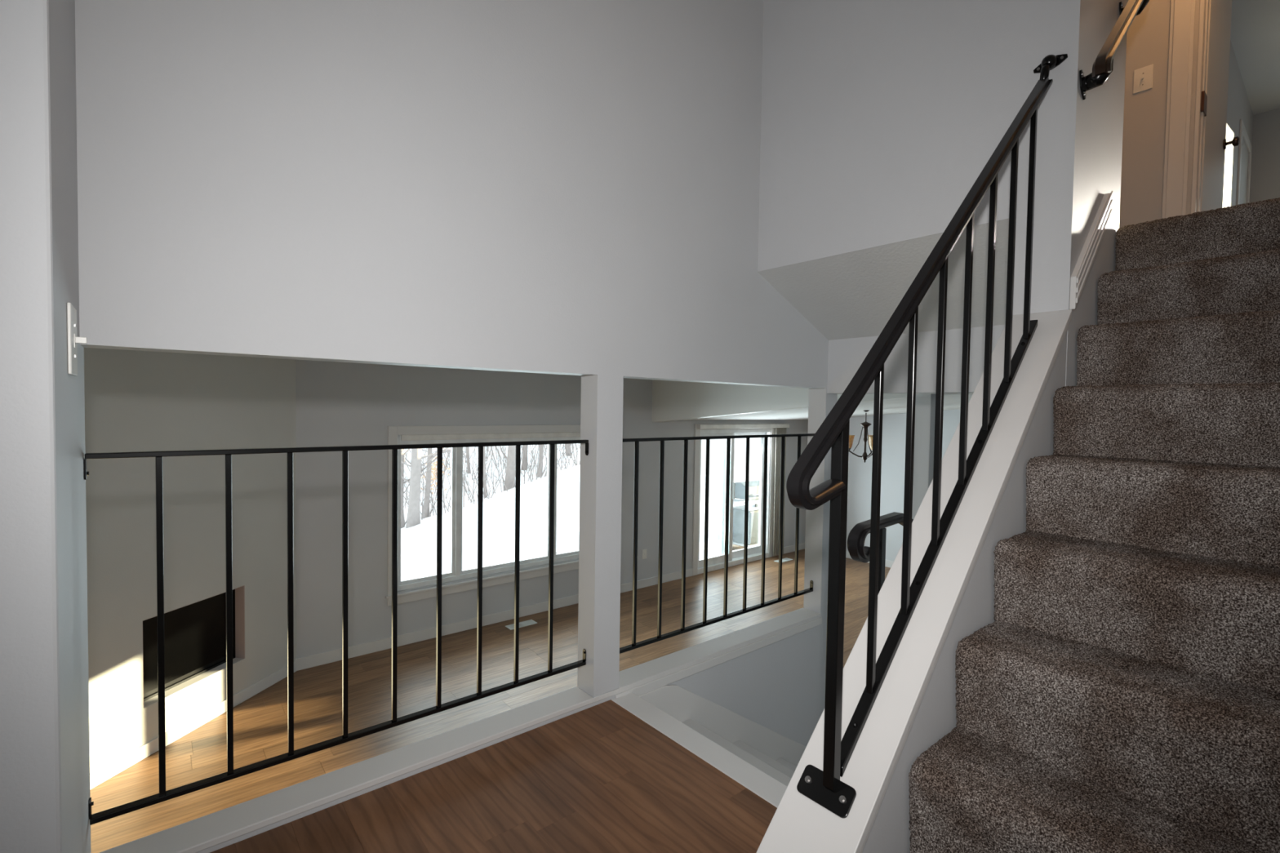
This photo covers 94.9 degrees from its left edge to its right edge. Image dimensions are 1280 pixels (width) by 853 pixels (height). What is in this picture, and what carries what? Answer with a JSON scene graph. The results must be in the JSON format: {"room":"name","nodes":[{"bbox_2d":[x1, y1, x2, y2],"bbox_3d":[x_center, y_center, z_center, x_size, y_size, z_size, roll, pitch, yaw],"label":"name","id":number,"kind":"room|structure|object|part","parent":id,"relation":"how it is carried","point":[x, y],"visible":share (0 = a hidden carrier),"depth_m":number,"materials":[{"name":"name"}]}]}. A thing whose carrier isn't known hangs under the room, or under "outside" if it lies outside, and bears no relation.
{"room":"stair landing","nodes":[
{"label":"stair landing","id":0,"kind":"room"},
{"bbox_2d":[0,0,91,852],"bbox_3d":[-1.890,-0.511,0.529,1.980,5.330,0.575,-1,2,-40],"label":"wall","id":1,"kind":"structure","parent":0,"point":[45,794],"depth_m":0.95,"materials":[{"name":"grey paint"}]},
{"bbox_2d":[66,302,87,376],"bbox_3d":[-1.108,-0.169,1.160,0.024,0.135,0.115,-1,2,-40],"label":"light switch","id":2,"kind":"object","parent":1,"relation":"attached to","point":[73,340],"visible":1,"depth_m":1.13,"materials":[{"name":"white plastic"}]},
{"bbox_3d":[-1.115,-0.169,1.154,0.005,0.135,0.115,-1,2,-40],"label":"plate","id":3,"kind":"part","parent":2,"relation":"part of","materials":[{"name":"white plastic"}]},
{"bbox_2d":[84,347,296,773],"bbox_3d":[-3.331,0.507,2.927,0.350,3.100,3.849,1,2,11],"label":"wall","id":4,"kind":"structure","parent":0,"point":[135,401],"depth_m":3.79,"materials":[{"name":"white paint"}]},
{"bbox_2d":[89,661,296,789],"bbox_3d":[-3.177,2.018,2.935,0.012,0.085,3.837,1,2,11],"label":"baseboard","id":5,"kind":"structure","parent":4,"relation":"attached to","point":[108,771],"depth_m":3.85,"materials":[{"name":"white paint"}]},
{"bbox_2d":[142,585,244,708],"bbox_3d":[-3.037,1.449,3.975,0.118,0.550,0.740,1,2,11],"label":"fireplace","id":6,"kind":"object","parent":4,"relation":"in","point":[195,633],"visible":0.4,"depth_m":4.01,"materials":[{"name":"black glass"}]},
{"bbox_2d":[75,0,828,852],"bbox_3d":[-0.144,-0.539,2.284,3.150,5.330,0.110,-1,2,-40],"label":"wall partition","id":7,"kind":"structure","parent":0,"point":[557,187],"depth_m":1.86,"materials":[{"name":"grey paint"}]},
{"bbox_2d":[84,439,588,825],"bbox_3d":[-0.753,0.495,1.830,1.415,0.877,0.024,-1,2,-40],"label":"guard railing","id":8,"kind":"object","parent":7,"relation":"attached to","point":[163,795],"visible":1,"depth_m":1.72,"materials":[{"name":"black metal"}]},
{"bbox_3d":[-0.746,0.063,1.816,1.412,0.013,0.022,-1,2,-40],"label":"rail","id":9,"kind":"part","parent":8,"relation":"part of","materials":[{"name":"black metal"}]},
{"bbox_3d":[-0.760,0.926,1.843,1.412,0.014,0.024,-1,2,-40],"label":"rail","id":10,"kind":"part","parent":8,"relation":"part of","materials":[{"name":"black metal"}]},
{"bbox_2d":[98,686,593,852],"bbox_3d":[-0.759,1.053,1.844,1.416,0.020,0.120,-1,2,-40],"label":"trim","id":11,"kind":"structure","parent":7,"relation":"attached to","point":[210,830],"depth_m":1.73,"materials":[{"name":"white paint"}]},
{"bbox_2d":[593,608,822,702],"bbox_3d":[0.371,1.041,2.785,1.524,0.020,0.120,-1,2,-40],"label":"trim","id":12,"kind":"structure","parent":7,"relation":"attached to","point":[631,677],"depth_m":2.71,"materials":[{"name":"white paint"}]},
{"bbox_2d":[619,433,814,653],"bbox_3d":[0.424,0.482,2.810,1.399,0.877,0.024,-1,2,-40],"label":"guard railing","id":13,"kind":"object","parent":7,"relation":"attached to","point":[660,637],"visible":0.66,"depth_m":2.71,"materials":[{"name":"black metal"}]},
{"bbox_3d":[0.418,0.913,2.824,1.396,0.014,0.024,-1,2,-40],"label":"rail","id":14,"kind":"part","parent":13,"relation":"part of","materials":[{"name":"black metal"}]},
{"bbox_3d":[0.431,0.050,2.796,1.396,0.013,0.022,-1,2,-40],"label":"rail","id":15,"kind":"part","parent":13,"relation":"part of","materials":[{"name":"black metal"}]},
{"bbox_2d":[638,684,805,766],"bbox_3d":[0.466,1.605,2.807,1.318,1.030,0.014,-1,2,-40],"label":"trim","id":16,"kind":"structure","parent":7,"relation":"attached to","point":[679,703],"depth_m":2.72,"materials":[{"name":"white paint"}]},
{"bbox_2d":[803,388,837,720],"bbox_3d":[1.000,0.951,3.304,0.110,2.323,0.110,-1,2,-40],"label":"wall","id":17,"kind":"structure","parent":7,"relation":"attached to","point":[820,403],"depth_m":3.25,"materials":[{"name":"grey paint"}]},
{"bbox_2d":[89,548,890,852],"bbox_3d":[1.483,2.161,2.796,10.220,0.050,8.650,-1,2,-40],"label":"floor","id":18,"kind":"structure","parent":0,"point":[260,722],"depth_m":4.50,"materials":[{"name":"wood"}]},
{"bbox_2d":[505,619,537,630],"bbox_3d":[-1.195,1.994,5.916,0.300,0.006,0.120,-1,2,-40],"label":"floor vent","id":19,"kind":"object","parent":18,"relation":"in","point":[526,623],"visible":0.9,"depth_m":5.92,"materials":[{"name":"white metal"}]},
{"bbox_2d":[682,719,796,786],"bbox_3d":[0.798,1.626,2.384,1.350,1.025,1.057,-1,2,-40],"label":"staircase","id":20,"kind":"structure","parent":18,"relation":"on","point":[780,770],"depth_m":2.44,"materials":[{"name":"grey carpet"}]},
{"bbox_2d":[773,557,793,562],"bbox_3d":[2.104,1.960,8.611,0.300,0.006,0.120,-1,2,-40],"label":"floor vent","id":21,"kind":"object","parent":18,"relation":"in","point":[786,559],"visible":0.72,"depth_m":8.61,"materials":[{"name":"white metal"}]},
{"bbox_2d":[911,393,935,519],"bbox_3d":[2.035,0.919,4.241,0.140,2.360,0.123,-1,2,-40],"label":"trim","id":22,"kind":"structure","parent":18,"relation":"on","point":[925,404],"depth_m":4.16,"materials":[{"name":"grey paint"}]},
{"bbox_2d":[908,197,1279,852],"bbox_3d":[1.456,0.731,1.342,1.961,2.900,0.982,-1,2,-40],"label":"staircase","id":23,"kind":"structure","parent":18,"relation":"on","point":[1121,694],"depth_m":1.31,"materials":[{"name":"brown carpet"}]},
{"bbox_2d":[400,443,580,536],"bbox_3d":[-5.102,-11.411,45.056,70.000,35.462,47.500,-1,2,-40],"label":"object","id":24,"kind":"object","parent":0,"point":[426,522],"depth_m":21.73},
{"bbox_2d":[400,447,451,531],"bbox_3d":[-6.071,-1.647,16.044,2.790,9.215,2.553,1,2,-3],"label":"bare tree","id":25,"kind":"object","parent":24,"relation":"on","point":[413,518],"visible":0.16,"depth_m":16.20,"materials":[{"name":"grey plant"}]},
{"bbox_2d":[400,447,468,528],"bbox_3d":[-6.594,-1.649,16.249,3.149,9.437,2.630,1,2,9],"label":"bare tree","id":26,"kind":"object","parent":24,"relation":"on","point":[402,523],"visible":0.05,"depth_m":16.50,"materials":[{"name":"grey plant"}]},
{"bbox_2d":[404,447,473,518],"bbox_3d":[-6.247,-1.539,17.970,3.148,9.136,2.496,1,2,-11],"label":"bare tree","id":27,"kind":"object","parent":24,"relation":"on","point":[425,511],"visible":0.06,"depth_m":18.10,"materials":[{"name":"grey plant"}]},
{"bbox_2d":[462,448,471,473],"bbox_3d":[-6.549,-2.533,21.623,3.190,9.006,3.067,-1,2,-40],"label":"bare tree","id":28,"kind":"object","parent":24,"relation":"on","point":[467,450],"visible":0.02,"depth_m":22.06,"materials":[{"name":"grey plant"}]},
{"bbox_2d":[483,446,490,497],"bbox_3d":[-4.812,-1.971,18.806,3.078,9.006,2.470,-1,2,-40],"label":"bare tree","id":29,"kind":"object","parent":24,"relation":"on","point":[484,451],"visible":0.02,"depth_m":19.23,"materials":[{"name":"grey plant"}]},
{"bbox_2d":[403,443,580,524],"bbox_3d":[-7.431,-2.848,28.590,12.290,11.324,25.653,1,2,-4],"label":"undergrowth","id":30,"kind":"object","parent":24,"relation":"on","point":[433,506],"visible":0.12,"depth_m":20.23,"materials":[{"name":"grey plant"}]},
{"bbox_2d":[420,449,450,499],"bbox_3d":[-7.003,1.533,20.321,1.203,2.278,3.773,0,2,-19],"label":"dry leaves","id":31,"kind":"object","parent":30,"relation":"attached to","point":[434,468],"visible":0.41,"depth_m":20.02,"materials":[{"name":"beige plant"}]},
{"bbox_2d":[499,445,515,491],"bbox_3d":[-4.236,-2.208,19.990,2.173,9.015,2.737,1,2,6],"label":"bare tree","id":32,"kind":"object","parent":24,"relation":"on","point":[510,472],"visible":0.04,"depth_m":19.66,"materials":[{"name":"grey plant"}]},
{"bbox_2d":[521,444,528,470],"bbox_3d":[-4.464,-2.801,22.331,2.776,9.298,2.378,-1,2,-40],"label":"bare tree","id":33,"kind":"object","parent":24,"relation":"on","point":[524,460],"visible":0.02,"depth_m":22.39,"materials":[{"name":"grey plant"}]},
{"bbox_2d":[537,444,543,477],"bbox_3d":[-3.583,-2.482,21.495,3.536,9.327,2.710,-1,2,-40],"label":"bare tree","id":34,"kind":"object","parent":24,"relation":"on","point":[541,451],"visible":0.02,"depth_m":21.71,"materials":[{"name":"grey plant"}]},
{"bbox_2d":[564,444,571,456],"bbox_3d":[-3.080,-3.147,22.905,2.043,9.017,3.488,1,2,3],"label":"bare tree","id":35,"kind":"object","parent":24,"relation":"on","point":[569,447],"visible":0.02,"depth_m":23.49,"materials":[{"name":"grey plant"}]},
{"bbox_2d":[209,699,777,852],"bbox_3d":[-0.732,1.194,0.348,3.500,0.140,2.230,-1,2,-40],"label":"floor","id":36,"kind":"structure","parent":0,"point":[599,778],"depth_m":1.69,"materials":[{"name":"wood"}]},
{"bbox_2d":[295,360,808,658],"bbox_3d":[-1.266,0.438,6.153,10.320,3.100,0.140,-1,2,-40],"label":"wall","id":37,"kind":"structure","parent":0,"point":[338,404],"depth_m":5.35,"materials":[{"name":"grey paint"}]},
{"bbox_2d":[385,424,580,606],"bbox_3d":[-1.346,0.792,6.066,2.480,1.615,0.155,-1,2,-40],"label":"window","id":38,"kind":"structure","parent":37,"relation":"attached to","point":[397,435],"depth_m":5.71,"materials":[{"name":"white paint"}]},
{"bbox_3d":[-2.013,0.803,5.544,0.537,1.295,0.035,-1,2,-40],"label":"sash","id":39,"kind":"part","parent":38,"relation":"part of","materials":[{"name":"clear glass"}]},
{"bbox_3d":[-1.335,1.515,6.062,2.480,0.020,0.085,-1,2,-40],"label":"sill","id":40,"kind":"part","parent":38,"relation":"part of","materials":[{"name":"white paint"}]},
{"bbox_3d":[-1.376,0.796,6.074,1.025,1.295,0.035,-1,2,-40],"label":"sash","id":41,"kind":"part","parent":38,"relation":"part of","materials":[{"name":"clear glass"}]},
{"bbox_3d":[-0.725,0.789,6.616,0.572,1.295,0.035,-1,2,-40],"label":"sash","id":42,"kind":"part","parent":38,"relation":"part of","materials":[{"name":"clear glass"}]},
{"bbox_2d":[400,431,580,440],"bbox_3d":[-1.326,0.091,6.033,2.200,0.058,0.045,-1,2,-40],"label":"roller shade","id":43,"kind":"object","parent":37,"relation":"attached to","point":[405,436],"depth_m":5.85,"materials":[{"name":"white fabric"}]},
{"bbox_2d":[294,542,804,671],"bbox_3d":[-0.102,1.927,7.088,7.160,0.100,0.014,-1,2,-40],"label":"baseboard","id":44,"kind":"structure","parent":37,"relation":"attached to","point":[306,662],"depth_m":5.68,"materials":[{"name":"white paint"}]},
{"bbox_2d":[642,549,646,559],"bbox_3d":[0.056,1.565,7.207,0.070,0.115,0.007,-1,2,-40],"label":"wall outlet","id":45,"kind":"object","parent":37,"relation":"attached to","point":[644,551],"visible":1,"depth_m":7.20,"materials":[{"name":"white plastic"}]},
{"bbox_2d":[692,422,775,575],"bbox_3d":[1.306,0.957,8.306,1.680,2.005,0.160,-1,2,-40],"label":"door","id":46,"kind":"structure","parent":37,"relation":"attached to","point":[754,553],"depth_m":8.24,"materials":[{"name":"white paint"}]},
{"bbox_3d":[1.026,0.993,8.061,0.725,1.800,0.040,-1,2,-40],"label":"sliding panel","id":47,"kind":"part","parent":46,"relation":"part of","materials":[{"name":"clear glass"}]},
{"bbox_3d":[1.308,0.897,8.233,0.020,0.230,0.050,-1,2,-40],"label":"handle","id":48,"kind":"part","parent":46,"relation":"part of","materials":[{"name":"white plastic"}]},
{"bbox_3d":[1.304,0.974,8.317,1.570,1.890,0.140,-1,2,-40],"label":"frame","id":49,"kind":"part","parent":46,"relation":"part of","materials":[{"name":"white plastic"}]},
{"bbox_3d":[1.494,0.986,8.522,0.925,1.800,0.040,-1,2,-40],"label":"sliding panel","id":50,"kind":"part","parent":46,"relation":"part of","materials":[{"name":"clear glass"}]},
{"bbox_2d":[697,423,789,556],"bbox_3d":[1.491,0.955,8.318,1.920,1.975,0.053,-1,2,-40],"label":"vertical blind","id":51,"kind":"object","parent":37,"relation":"attached to","point":[778,439],"visible":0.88,"depth_m":8.76,"materials":[{"name":"white plastic"}]},
{"bbox_3d":[1.506,-0.004,8.288,1.920,0.057,0.053,-1,2,-40],"label":"head rail","id":52,"kind":"part","parent":51,"relation":"part of","materials":[{"name":"white plastic"}]},
{"bbox_2d":[400,437,760,580],"bbox_3d":[2.742,0.813,15.473,36.000,9.328,9.000,-1,2,-40],"label":"snow ground","id":53,"kind":"structure","parent":0,"point":[419,548],"depth_m":13.35,"materials":[{"name":"white snow"}]},
{"bbox_2d":[555,543,743,553],"bbox_3d":[1.119,2.069,10.016,4.502,0.030,2.590,-1,2,-40],"label":"deck","id":54,"kind":"object","parent":53,"relation":"on","point":[735,547],"visible":0.02,"depth_m":10.03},
{"bbox_2d":[542,505,724,559],"bbox_3d":[1.012,1.903,9.984,4.500,0.400,2.690,-1,2,-40],"label":"snow drift","id":55,"kind":"object","parent":54,"relation":"on","point":[566,537],"visible":0.1,"depth_m":9.58,"materials":[{"name":"white snow"}]},
{"bbox_2d":[714,480,759,547],"bbox_3d":[1.944,1.496,10.033,1.440,1.138,0.580,-1,2,-40],"label":"gas grill","id":56,"kind":"object","parent":54,"relation":"on","point":[738,537],"visible":0.35,"depth_m":9.75,"materials":[{"name":"grey metal"}]},
{"bbox_2d":[714,497,745,505],"bbox_3d":[1.498,1.229,9.689,0.320,0.040,0.440,-1,2,-40],"label":"shelf","id":57,"kind":"object","parent":56,"relation":"attached to","point":[735,501],"depth_m":9.61,"materials":[{"name":"metal"}]},
{"bbox_2d":[732,541,758,547],"bbox_3d":[1.914,1.959,10.074,0.800,0.030,0.510,-1,2,-40],"label":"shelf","id":58,"kind":"object","parent":56,"relation":"attached to","point":[738,543],"depth_m":9.76,"materials":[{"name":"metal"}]},
{"bbox_3d":[1.918,1.065,10.057,0.760,0.278,0.478,-1,2,-40],"label":"lid","id":59,"kind":"part","parent":56,"relation":"part of","materials":[{"name":"grey metal"}]},
{"bbox_3d":[2.081,1.293,9.865,0.800,0.160,0.100,-1,2,-40],"label":"control panel","id":60,"kind":"part","parent":56,"relation":"part of","materials":[{"name":"metal"}]},
{"bbox_3d":[1.945,1.669,9.756,0.346,0.510,0.018,-1,2,-40],"label":"cabinet door","id":61,"kind":"part","parent":56,"relation":"part of","materials":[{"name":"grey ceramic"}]},
{"bbox_2d":[683,395,971,420],"bbox_3d":[2.599,-0.244,6.953,3.143,0.431,3.530,-1,2,-40],"label":"ceiling","id":62,"kind":"structure","parent":0,"point":[950,402],"depth_m":6.94,"materials":[{"name":"paint"}]},
{"bbox_2d":[848,410,872,462],"bbox_3d":[2.663,0.117,6.877,0.426,0.615,0.466,-1,2,-40],"label":"chandelier","id":63,"kind":"object","parent":62,"relation":"hanging from","point":[865,424],"visible":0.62,"depth_m":6.84,"materials":[{"name":"black metal"}]},
{"bbox_3d":[2.451,0.181,6.912,0.146,0.160,0.146,-1,2,-40],"label":"lamp shade","id":64,"kind":"part","parent":63,"relation":"part of","materials":[{"name":"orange glass"}]},
{"bbox_3d":[2.661,0.192,6.670,0.146,0.160,0.146,-1,2,-40],"label":"lamp shade","id":65,"kind":"part","parent":63,"relation":"part of","materials":[{"name":"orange glass"}]},
{"bbox_2d":[758,218,1008,340],"bbox_3d":[1.136,-0.655,2.574,0.610,0.417,1.076,-1,2,-40],"label":"ceiling","id":66,"kind":"structure","parent":0,"point":[854,294],"depth_m":2.56,"materials":[{"name":"paint"}]},
{"bbox_2d":[757,0,1020,271],"bbox_3d":[0.960,-1.953,2.370,0.100,2.475,1.076,-1,2,-40],"label":"wall","id":67,"kind":"structure","parent":0,"point":[879,118],"depth_m":2.33,"materials":[{"name":"grey paint"}]},
{"bbox_2d":[846,408,960,561],"bbox_3d":[5.480,0.544,6.054,0.120,3.100,8.650,-1,2,-40],"label":"wall","id":68,"kind":"structure","parent":0,"point":[894,425],"depth_m":8.34,"materials":[{"name":"grey paint"}]},
{"bbox_2d":[845,551,893,568],"bbox_3d":[4.546,1.998,7.089,0.014,0.100,5.936,-1,2,-40],"label":"baseboard","id":69,"kind":"structure","parent":68,"relation":"attached to","point":[888,563],"depth_m":8.33,"materials":[{"name":"white paint"}]},
{"bbox_2d":[826,324,1004,394],"bbox_3d":[1.446,-0.463,2.766,0.110,0.605,1.190,-1,2,-40],"label":"wall header","id":70,"kind":"structure","parent":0,"point":[846,357],"depth_m":2.81,"materials":[{"name":"grey paint"}]},
{"bbox_2d":[922,392,973,396],"bbox_3d":[4.624,-0.219,3.009,5.080,0.130,5.120,-1,2,-40],"label":"ceiling","id":71,"kind":"structure","parent":0,"point":[970,394],"depth_m":4.12,"materials":[{"name":"paint"}]},
{"bbox_2d":[862,0,1128,852],"bbox_3d":[0.904,-0.501,1.580,2.180,5.330,0.165,-1,2,-40],"label":"wall","id":72,"kind":"structure","parent":0,"point":[1079,144],"depth_m":1.87,"materials":[{"name":"grey paint"}]},
{"bbox_2d":[611,692,787,807],"bbox_3d":[0.271,1.105,1.923,0.104,0.034,1.080,-1,2,-40],"label":"trim","id":73,"kind":"structure","parent":72,"relation":"attached to","point":[769,788],"depth_m":1.97,"materials":[{"name":"white paint"}]},
{"bbox_2d":[847,511,913,595],"bbox_3d":[0.786,0.671,1.700,0.639,0.863,0.091,-1,2,-40],"label":"handrail","id":74,"kind":"object","parent":72,"relation":"attached to","point":[858,552],"visible":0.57,"depth_m":1.54,"materials":[{"name":"black metal"}]},
{"bbox_3d":[0.784,0.346,1.698,0.639,0.212,0.044,-1,2,-40],"label":"handrail","id":75,"kind":"part","parent":74,"relation":"part of","materials":[{"name":"black metal"}]},
{"bbox_3d":[0.640,0.688,1.592,0.022,0.832,0.022,-1,2,-40],"label":"post","id":76,"kind":"part","parent":74,"relation":"part of","materials":[{"name":"black metal"}]},
{"bbox_2d":[755,309,1071,852],"bbox_3d":[0.663,0.421,1.413,1.620,1.570,0.174,-1,2,-40],"label":"cap","id":77,"kind":"object","parent":72,"relation":"attached to","point":[798,824],"visible":0.64,"depth_m":1.38,"materials":[{"name":"white paint"}]},
{"bbox_2d":[786,53,1067,818],"bbox_3d":[0.786,-0.206,1.498,1.311,1.937,0.117,-1,2,-40],"label":"stair railing","id":78,"kind":"object","parent":77,"relation":"on","point":[825,788],"visible":1,"depth_m":1.36,"materials":[{"name":"black metal"}]},
{"bbox_3d":[0.380,0.744,1.202,0.046,0.044,0.116,-1,2,-40],"label":"plate","id":79,"kind":"part","parent":78,"relation":"part of","materials":[{"name":"black paint"}]},
{"bbox_3d":[0.397,0.359,1.191,0.025,0.753,0.025,-1,2,-40],"label":"newel post","id":80,"kind":"part","parent":78,"relation":"part of","materials":[{"name":"black metal"}]},
{"bbox_3d":[0.784,-0.472,1.476,1.286,1.247,0.046,-1,2,-40],"label":"handrail","id":81,"kind":"part","parent":78,"relation":"part of","materials":[{"name":"black metal"}]},
{"bbox_2d":[1040,54,1057,70],"bbox_3d":[1.296,-1.157,1.865,0.030,0.044,0.044,-1,2,-40],"label":"bracket","id":82,"kind":"object","parent":78,"relation":"attached to","point":[1050,62],"depth_m":1.85,"materials":[{"name":"black metal"}]},
{"bbox_2d":[860,324,1069,852],"bbox_3d":[0.721,0.440,1.359,1.600,1.548,0.005,-1,2,-40],"label":"trim","id":83,"kind":"structure","parent":72,"relation":"attached to","point":[881,801],"depth_m":1.36,"materials":[{"name":"white paint"}]},
{"bbox_2d":[1069,191,1112,309],"bbox_3d":[1.505,-0.597,1.955,0.375,0.455,0.021,-1,2,-40],"label":"trim","id":84,"kind":"structure","parent":72,"relation":"attached to","point":[1082,269],"depth_m":1.92,"materials":[{"name":"white paint"}]},
{"bbox_2d":[1079,0,1149,99],"bbox_3d":[1.692,-1.434,2.034,0.796,0.792,0.079,-1,2,-40],"label":"handrail","id":85,"kind":"object","parent":72,"relation":"attached to","point":[1103,65],"visible":1,"depth_m":1.83,"materials":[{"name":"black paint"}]},
{"bbox_2d":[1081,75,1088,92],"bbox_3d":[1.404,-1.074,1.835,0.044,0.044,0.030,-1,2,-40],"label":"bracket","id":86,"kind":"object","parent":85,"relation":"attached to","point":[1085,80],"depth_m":1.83,"materials":[{"name":"black metal"}]},
{"bbox_3d":[1.420,-1.089,1.816,0.052,0.073,0.066,-1,2,-40],"label":"bracket arm","id":87,"kind":"part","parent":85,"relation":"part of","materials":[{"name":"black paint"}]},
{"bbox_3d":[1.702,-1.451,2.021,0.796,0.756,0.046,-1,2,-40],"label":"handrail","id":88,"kind":"part","parent":85,"relation":"part of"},
{"bbox_3d":[1.763,-1.495,2.083,0.052,0.073,0.066,-1,2,-40],"label":"bracket arm","id":89,"kind":"part","parent":85,"relation":"part of","materials":[{"name":"black paint"}]},
{"bbox_2d":[1119,0,1199,227],"bbox_3d":[3.066,-1.950,2.794,0.120,2.443,5.500,-1,2,-40],"label":"wall","id":90,"kind":"structure","parent":0,"point":[1148,36],"depth_m":3.13,"materials":[{"name":"paint"}]},
{"bbox_2d":[1133,64,1153,93],"bbox_3d":[2.686,-1.859,3.139,0.024,0.125,0.080,-1,2,-40],"label":"light switch","id":91,"kind":"object","parent":90,"relation":"attached to","point":[1143,77],"visible":1,"depth_m":3.14,"materials":[{"name":"white plastic"}]},
{"bbox_2d":[1161,0,1239,218],"bbox_3d":[3.408,-1.801,2.971,0.910,2.143,0.985,-1,2,-40],"label":"door","id":92,"kind":"structure","parent":90,"relation":"in","point":[1210,143],"depth_m":3.05,"materials":[{"name":"white paint"}]},
{"bbox_3d":[3.494,-1.676,3.471,0.060,0.060,0.065,-1,2,-40],"label":"knob","id":93,"kind":"part","parent":92,"relation":"part of","materials":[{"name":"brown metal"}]},
{"bbox_2d":[1222,40,1253,207],"bbox_3d":[4.546,-1.987,4.689,4.580,2.443,0.080,-1,2,-40],"label":"wall","id":94,"kind":"structure","parent":0,"point":[1238,106],"depth_m":5.25,"materials":[{"name":"paint"}]},
{"bbox_2d":[1235,119,1252,205],"bbox_3d":[5.865,-1.810,5.733,0.880,2.063,0.015,-1,2,-40],"label":"trim","id":95,"kind":"structure","parent":94,"relation":"attached to","point":[1242,132],"depth_m":5.47,"materials":[{"name":"white paint"}]},
{"bbox_2d":[1230,0,1279,115],"bbox_3d":[2.463,-3.214,2.235,11.100,0.100,5.700,-1,2,-40],"label":"ceiling","id":96,"kind":"structure","parent":0,"point":[1255,34],"depth_m":4.98,"materials":[{"name":"paint"}]},
{"bbox_2d":[1248,108,1279,203],"bbox_3d":[7.374,-1.952,4.949,0.100,2.443,3.300,-1,2,-40],"label":"wall","id":97,"kind":"structure","parent":0,"point":[1264,184],"depth_m":6.02,"materials":[{"name":"paint"}]},
{"bbox_3d":[-0.105,-1.102,4.754,10.340,0.100,3.670,-1,2,-40],"label":"roof","id":98,"kind":"structure","parent":0,"visible":0},
{"bbox_2d":[651,379,906,422],"bbox_3d":[1.340,-0.583,5.889,0.150,1.180,3.530,-1,2,-40],"label":"ceiling","id":99,"kind":"structure","parent":98,"relation":"attached to","point":[672,401],"depth_m":6.34,"materials":[{"name":"white paint"}]}
]}

